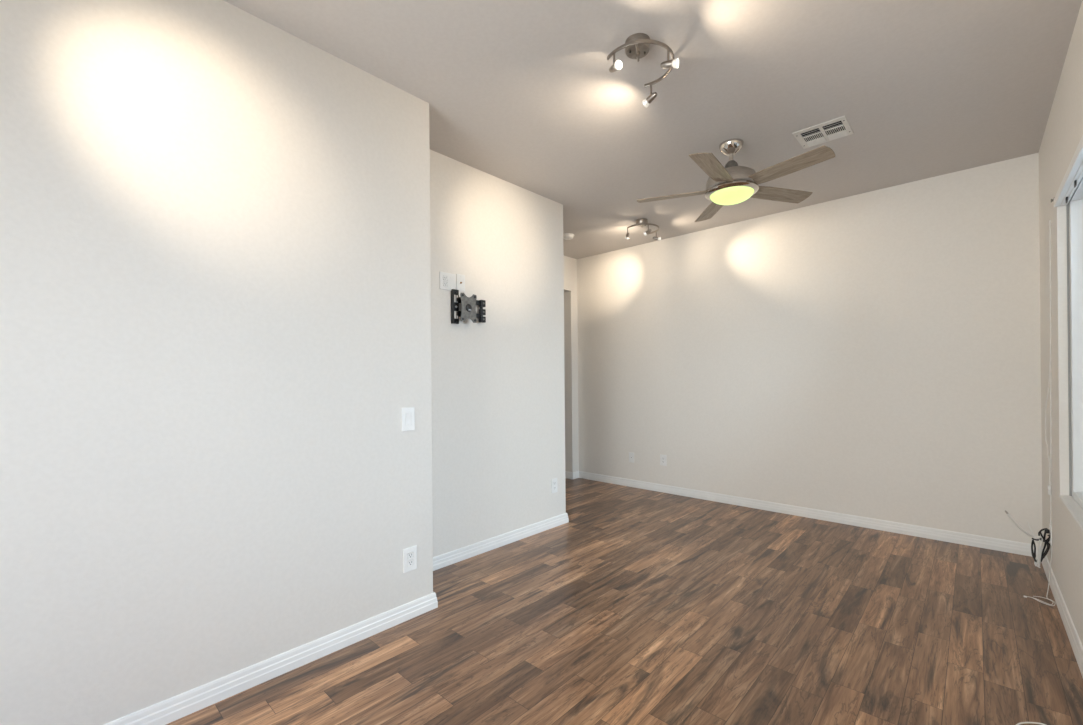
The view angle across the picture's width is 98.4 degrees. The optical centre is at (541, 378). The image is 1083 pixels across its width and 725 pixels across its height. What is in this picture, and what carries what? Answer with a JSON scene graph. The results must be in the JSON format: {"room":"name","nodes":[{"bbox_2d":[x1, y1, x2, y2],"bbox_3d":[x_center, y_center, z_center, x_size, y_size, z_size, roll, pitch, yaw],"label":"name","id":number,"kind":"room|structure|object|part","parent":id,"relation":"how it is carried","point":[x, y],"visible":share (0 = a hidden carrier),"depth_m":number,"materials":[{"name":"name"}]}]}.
{"room":"empty living room","nodes":[
{"label":"empty living room","id":0,"kind":"room"},
{"bbox_2d":[0,0,432,724],"bbox_3d":[-1.905,-0.118,1.670,0.737,2.740,3.058,-1,0,43],"label":"wall","id":1,"kind":"structure","parent":0,"point":[215,273],"depth_m":1.76,"materials":[{"name":"paint"}]},
{"bbox_2d":[104,592,437,724],"bbox_3d":[-1.771,1.210,1.564,0.445,0.082,3.070,-1,0,43],"label":"baseboard","id":2,"kind":"structure","parent":1,"relation":"attached to","point":[174,708],"depth_m":1.93,"materials":[{"name":"paint"}]},
{"bbox_2d":[402,407,414,430],"bbox_3d":[-0.691,0.210,2.425,0.010,0.121,0.075,-1,0,43],"label":"light switch","id":3,"kind":"object","parent":1,"relation":"attached to","point":[408,414],"visible":1,"depth_m":2.42,"materials":[{"name":"white plastic"}]},
{"bbox_2d":[403,545,416,572],"bbox_3d":[-0.682,0.938,2.428,0.007,0.122,0.078,-1,0,43],"label":"electrical outlet","id":4,"kind":"object","parent":1,"relation":"attached to","point":[409,564],"visible":1,"depth_m":2.43,"materials":[{"name":"white plastic"}]},
{"bbox_2d":[407,552,412,558],"bbox_3d":[-0.682,0.919,2.428,0.005,0.027,0.032,-1,0,43],"label":"receptacle","id":5,"kind":"object","parent":4,"relation":"attached to","point":[409,554],"depth_m":2.42,"materials":[{"name":"grey plastic"}]},
{"bbox_2d":[430,150,565,556],"bbox_3d":[-0.833,-0.123,3.877,1.307,2.740,1.637,-1,0,43],"label":"wall","id":6,"kind":"structure","parent":0,"point":[498,383],"depth_m":3.44,"materials":[{"name":"paint"}]},
{"bbox_2d":[440,272,455,290],"bbox_3d":[-0.629,-0.652,3.136,0.007,0.115,0.128,-1,0,43],"label":"electrical outlet","id":7,"kind":"object","parent":6,"relation":"attached to","point":[450,284],"visible":0.98,"depth_m":3.13,"materials":[{"name":"white plastic"}]},
{"bbox_2d":[456,274,464,291],"bbox_3d":[-0.553,-0.661,3.213,0.013,0.115,0.072,-1,0,43],"label":"jack","id":8,"kind":"object","parent":6,"relation":"attached to","point":[460,279],"visible":1,"depth_m":3.21,"materials":[{"name":"white plastic"}]},
{"bbox_2d":[451,289,485,323],"bbox_3d":[-0.489,-0.489,3.225,0.088,0.230,0.268,-1,0,43],"label":"mount","id":9,"kind":"object","parent":6,"relation":"attached to","point":[468,304],"visible":1,"depth_m":3.17,"materials":[{"name":"black metal"}]},
{"bbox_3d":[-0.580,-0.489,3.159,0.006,0.230,0.048,-1,0,43],"label":"wall plate","id":10,"kind":"part","parent":9,"relation":"part of","materials":[{"name":"black metal"}]},
{"bbox_3d":[-0.495,-0.481,3.173,0.004,0.196,0.140,-1,0,43],"label":"plate","id":11,"kind":"part","parent":9,"relation":"part of","materials":[{"name":"grey metal"}]},
{"bbox_3d":[-0.509,-0.442,3.238,0.018,0.038,0.200,-1,0,43],"label":"arm","id":12,"kind":"part","parent":9,"relation":"part of","materials":[{"name":"black metal"}]},
{"bbox_3d":[-0.509,-0.537,3.238,0.018,0.038,0.200,-1,0,43],"label":"arm","id":13,"kind":"part","parent":9,"relation":"part of","materials":[{"name":"black metal"}]},
{"bbox_2d":[433,513,568,570],"bbox_3d":[-0.250,1.201,3.889,0.907,0.082,2.294,0,0,10],"label":"baseboard","id":14,"kind":"structure","parent":6,"relation":"attached to","point":[466,552],"depth_m":3.42,"materials":[{"name":"paint"}]},
{"bbox_2d":[551,478,557,493],"bbox_3d":[0.109,0.896,3.915,0.007,0.120,0.074,-1,0,43],"label":"electrical outlet","id":15,"kind":"object","parent":6,"relation":"attached to","point":[554,488],"visible":1,"depth_m":3.91,"materials":[{"name":"white plastic"}]},
{"bbox_2d":[564,256,570,291],"bbox_3d":[-0.046,-1.291,5.428,0.128,0.412,1.067,-1,0,43],"label":"wall","id":16,"kind":"structure","parent":0,"point":[567,260],"depth_m":5.73,"materials":[{"name":"paint"}]},
{"bbox_2d":[564,258,578,471],"bbox_3d":[0.368,-0.130,5.862,0.128,2.740,0.123,-1,0,43],"label":"wall","id":17,"kind":"structure","parent":0,"point":[570,297],"depth_m":5.82,"materials":[{"name":"paint"}]},
{"bbox_2d":[166,478,1082,724],"bbox_3d":[-0.692,1.304,2.696,5.900,0.120,6.800,-1,0,43],"label":"floor","id":18,"kind":"structure","parent":0,"point":[644,607],"depth_m":2.21,"materials":[{"name":"laminate"}]},
{"bbox_2d":[1016,722,1045,724],"bbox_3d":[1.702,1.218,1.620,0.154,0.005,0.070,0,0,-19],"label":"loose cable","id":19,"kind":"object","parent":18,"relation":"on","point":[1020,722],"visible":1,"depth_m":1.65,"materials":[{"name":"white plastic"}]},
{"bbox_2d":[1023,547,1055,605],"bbox_3d":[2.873,1.099,2.627,0.399,0.228,0.121,0,0,-26],"label":"cable","id":20,"kind":"object","parent":18,"relation":"on","point":[1051,547],"visible":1,"depth_m":2.59,"materials":[{"name":"white plastic"}]},
{"bbox_2d":[224,0,1081,258],"bbox_3d":[-0.716,-1.571,2.701,5.900,0.150,6.800,-1,0,43],"label":"ceiling","id":21,"kind":"structure","parent":0,"point":[525,94],"depth_m":2.40,"materials":[{"name":"paint"}]},
{"bbox_2d":[563,233,573,239],"bbox_3d":[0.279,-1.478,4.875,0.124,0.045,0.124,-1,0,43],"label":"smoke detector","id":22,"kind":"object","parent":21,"relation":"attached to","point":[567,236],"visible":0.93,"depth_m":4.83,"materials":[{"name":"white plastic"}]},
{"bbox_2d":[607,33,678,107],"bbox_3d":[0.489,-1.422,2.102,0.277,0.170,0.373,-1,0,43],"label":"track light","id":23,"kind":"object","parent":21,"relation":"attached to","point":[637,46],"visible":1,"depth_m":2.05,"materials":[{"name":"silver metal"}]},
{"bbox_3d":[0.330,-1.355,2.025,0.039,0.038,0.033,0,0,-20],"label":"bulb","id":24,"kind":"part","parent":23,"relation":"part of","materials":[{"name":"white glass"}]},
{"bbox_3d":[0.424,-1.448,2.065,0.016,0.032,0.146,-1,0,14],"label":"cross arm","id":25,"kind":"part","parent":23,"relation":"part of","materials":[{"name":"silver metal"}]},
{"bbox_3d":[0.476,-1.437,2.118,0.236,0.014,0.322,-1,0,43],"label":"rail","id":26,"kind":"part","parent":23,"relation":"part of","materials":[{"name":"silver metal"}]},
{"bbox_3d":[0.519,-1.359,2.302,0.033,0.039,0.039,-1,0,43],"label":"bulb","id":27,"kind":"part","parent":23,"relation":"part of","materials":[{"name":"white glass"}]},
{"bbox_3d":[0.580,-1.360,2.020,0.033,0.039,0.039,-1,0,43],"label":"bulb","id":28,"kind":"part","parent":23,"relation":"part of","materials":[{"name":"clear glass"}]},
{"bbox_2d":[625,218,660,240],"bbox_3d":[0.988,-1.422,4.485,0.276,0.171,0.343,-1,0,43],"label":"track light","id":29,"kind":"object","parent":21,"relation":"attached to","point":[641,222],"visible":1,"depth_m":4.39,"materials":[{"name":"silver metal"}]},
{"bbox_3d":[1.000,-1.438,4.469,0.236,0.014,0.322,-1,0,43],"label":"rail","id":30,"kind":"part","parent":29,"relation":"part of","materials":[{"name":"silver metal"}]},
{"bbox_2d":[637,138,834,221],"bbox_3d":[1.212,-1.324,2.978,1.160,0.374,1.140,-1,0,43],"label":"ceiling fan","id":31,"kind":"object","parent":21,"relation":"hanging from","point":[732,184],"visible":1,"depth_m":2.90,"materials":[{"name":"brown wood"}]},
{"bbox_3d":[0.885,-1.222,3.132,0.485,0.006,0.128,-1,12,20],"label":"blade","id":32,"kind":"part","parent":31,"relation":"part of","materials":[{"name":"brown wood"}]},
{"bbox_3d":[1.236,-1.224,3.370,0.128,0.006,0.486,-12,0,2],"label":"blade","id":33,"kind":"part","parent":31,"relation":"part of","materials":[{"name":"brown wood"}]},
{"bbox_3d":[1.004,-1.224,2.724,0.128,0.006,0.485,15,9,37],"label":"blade","id":34,"kind":"part","parent":31,"relation":"part of","materials":[{"name":"brown wood"}]},
{"bbox_3d":[1.225,-1.167,3.010,0.262,0.059,0.262,-1,0,43],"label":"lamp shade","id":35,"kind":"part","parent":31,"relation":"part of","materials":[{"name":"yellow glass"}]},
{"bbox_3d":[1.571,-1.228,3.111,0.486,0.006,0.128,0,-12,-16],"label":"blade","id":36,"kind":"part","parent":31,"relation":"part of","materials":[{"name":"brown wood"}]},
{"bbox_3d":[1.428,-1.227,2.712,0.128,0.006,0.486,14,-8,-33],"label":"blade","id":37,"kind":"part","parent":31,"relation":"part of","materials":[{"name":"brown wood"}]},
{"bbox_2d":[792,116,853,148],"bbox_3d":[1.736,-1.511,2.879,0.278,0.010,0.268,-1,0,43],"label":"ceiling vent","id":38,"kind":"object","parent":21,"relation":"in","point":[839,127],"visible":1,"depth_m":2.87,"materials":[{"name":"metal"}]},
{"bbox_2d":[577,153,1042,545],"bbox_3d":[1.439,-0.140,5.061,5.828,2.740,0.160,-1,0,43],"label":"wall","id":39,"kind":"structure","parent":0,"point":[876,354],"depth_m":3.94,"materials":[{"name":"paint"}]},
{"bbox_2d":[629,452,633,462],"bbox_3d":[1.027,0.900,5.335,0.070,0.114,0.007,-1,0,43],"label":"phone jack","id":40,"kind":"object","parent":39,"relation":"attached to","point":[631,455],"visible":1,"depth_m":5.33,"materials":[{"name":"white plastic"}]},
{"bbox_2d":[660,454,666,465],"bbox_3d":[1.320,0.883,5.063,0.076,0.118,0.007,-1,0,43],"label":"electrical outlet","id":41,"kind":"object","parent":39,"relation":"attached to","point":[663,458],"visible":1,"depth_m":5.06,"materials":[{"name":"white plastic"}]},
{"bbox_2d":[565,471,1039,556],"bbox_3d":[1.833,1.185,4.501,4.107,0.082,0.137,-1,0,43],"label":"baseboard","id":42,"kind":"structure","parent":39,"relation":"attached to","point":[1002,545],"depth_m":3.97,"materials":[{"name":"paint"}]},
{"bbox_2d":[1039,0,1082,645],"bbox_3d":[1.317,-0.146,0.830,0.150,2.740,6.210,-1,0,43],"label":"wall","id":43,"kind":"structure","parent":0,"point":[1063,133],"depth_m":2.48,"materials":[{"name":"paint"}]},
{"bbox_2d":[1049,523,1051,545],"bbox_3d":[3.034,0.927,2.784,0.007,0.118,0.074,-1,0,43],"label":"electrical outlet","id":44,"kind":"object","parent":43,"relation":"attached to","point":[1050,526],"visible":0.98,"depth_m":2.76,"materials":[{"name":"white plastic"}]},
{"bbox_2d":[1031,528,1050,561],"bbox_3d":[3.031,1.009,2.828,0.045,0.226,0.131,0,0,-3],"label":"cable bundle","id":45,"kind":"object","parent":44,"relation":"hanging from","point":[1046,530],"visible":1,"depth_m":2.82,"materials":[{"name":"plastic"}]},
{"bbox_2d":[1034,534,1043,567],"bbox_3d":[3.028,1.045,2.840,0.045,0.217,0.031,-1,0,43],"label":"cable bundle","id":46,"kind":"object","parent":45,"relation":"hanging from","point":[1039,549],"visible":1,"depth_m":2.84,"materials":[{"name":"white plastic"}]},
{"bbox_2d":[1005,510,1041,538],"bbox_3d":[2.941,0.892,2.860,0.181,0.166,0.036,-1,0,16],"label":"cable","id":47,"kind":"object","parent":46,"relation":"attached to","point":[1006,512],"visible":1,"depth_m":2.86,"materials":[{"name":"white plastic"}]},
{"bbox_2d":[1049,220,1051,524],"bbox_3d":[2.981,0.015,2.735,0.006,1.856,0.141,-1,0,43],"label":"cable","id":48,"kind":"object","parent":43,"relation":"attached to","point":[1049,220],"visible":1,"depth_m":2.72,"materials":[{"name":"white plastic"}]},
{"bbox_2d":[1045,360,1050,494],"bbox_3d":[3.007,0.287,2.773,0.013,0.791,0.173,-1,0,42],"label":"cord","id":49,"kind":"object","parent":48,"relation":"hanging from","point":[1048,486],"visible":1,"depth_m":2.75,"materials":[{"name":"white plastic"}]},
{"bbox_2d":[1041,546,1082,676],"bbox_3d":[1.264,1.183,0.878,0.014,0.082,6.192,-1,0,43],"label":"baseboard","id":50,"kind":"structure","parent":43,"relation":"attached to","point":[1074,639],"depth_m":2.29,"materials":[{"name":"paint"}]},
{"bbox_2d":[1059,495,1082,529],"bbox_3d":[2.130,0.627,1.779,0.047,0.012,1.898,-1,0,43],"label":"trim","id":51,"kind":"structure","parent":43,"relation":"attached to","point":[1070,503],"depth_m":2.23,"materials":[{"name":"paint"}]},
{"bbox_2d":[1066,177,1082,509],"bbox_3d":[2.164,-0.165,1.743,0.081,1.595,1.900,-1,0,43],"label":"window","id":52,"kind":"structure","parent":43,"relation":"in","point":[1074,209],"depth_m":2.42,"materials":[{"name":"plastic"}]},
{"bbox_2d":[1053,135,1082,206],"bbox_3d":[2.118,-0.918,1.794,0.049,0.064,1.860,-1,0,43],"label":"blind headrail","id":53,"kind":"object","parent":52,"relation":"attached to","point":[1073,176],"visible":1,"depth_m":2.14,"materials":[{"name":"paint"}]}
]}

